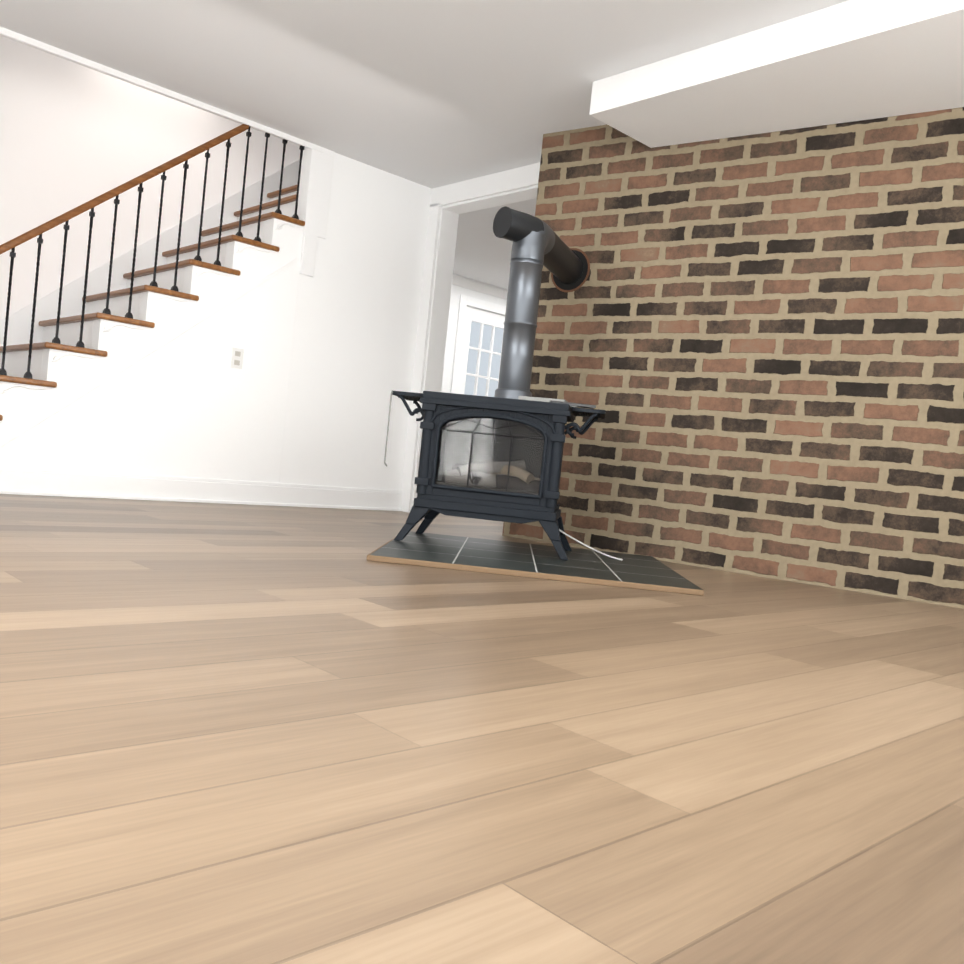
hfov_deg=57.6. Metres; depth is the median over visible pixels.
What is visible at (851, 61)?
soffit
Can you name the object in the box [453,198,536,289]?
ceiling
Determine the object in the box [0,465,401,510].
baseboard
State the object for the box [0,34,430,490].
wall
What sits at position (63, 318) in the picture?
staircase
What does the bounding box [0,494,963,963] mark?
floor
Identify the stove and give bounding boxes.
[384,206,622,560]
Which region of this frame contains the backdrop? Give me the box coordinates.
[464,322,502,396]
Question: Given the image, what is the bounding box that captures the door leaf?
[458,306,504,395]
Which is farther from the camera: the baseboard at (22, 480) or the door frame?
the door frame
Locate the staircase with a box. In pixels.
[0,124,304,446]
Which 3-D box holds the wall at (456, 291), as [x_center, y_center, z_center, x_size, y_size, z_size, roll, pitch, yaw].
[-0.169,-0.976,9.345,4.650,2.260,0.150,5,2,-43]
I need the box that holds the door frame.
[450,274,507,393]
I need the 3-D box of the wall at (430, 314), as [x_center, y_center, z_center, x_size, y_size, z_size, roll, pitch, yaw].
[1.398,-0.874,4.172,0.150,2.620,7.370,5,2,-43]
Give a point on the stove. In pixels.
(498, 456)
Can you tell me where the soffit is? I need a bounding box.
[589,0,963,147]
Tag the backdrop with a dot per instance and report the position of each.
(484, 357)
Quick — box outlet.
[230,347,243,368]
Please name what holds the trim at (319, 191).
attached to the wall at (191, 402)
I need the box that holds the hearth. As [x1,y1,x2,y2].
[367,531,703,595]
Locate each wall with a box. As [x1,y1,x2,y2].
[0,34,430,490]
[0,36,299,319]
[411,185,536,506]
[441,284,506,392]
[502,107,963,608]
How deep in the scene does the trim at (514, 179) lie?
5.94 m
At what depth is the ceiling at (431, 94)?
4.09 m
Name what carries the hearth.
on the floor
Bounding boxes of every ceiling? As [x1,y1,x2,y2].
[0,0,848,188]
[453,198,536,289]
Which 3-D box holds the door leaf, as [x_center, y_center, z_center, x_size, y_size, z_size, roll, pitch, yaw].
[-0.021,-0.835,9.447,0.748,1.982,0.046,5,2,-43]
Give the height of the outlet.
0.116 m
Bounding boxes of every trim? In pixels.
[0,27,334,276]
[401,162,539,512]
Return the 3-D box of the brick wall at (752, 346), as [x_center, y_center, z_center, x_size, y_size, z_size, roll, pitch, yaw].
[1.445,-0.664,4.193,0.930,2.210,2.600,5,2,-43]
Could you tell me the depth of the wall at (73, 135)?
5.38 m

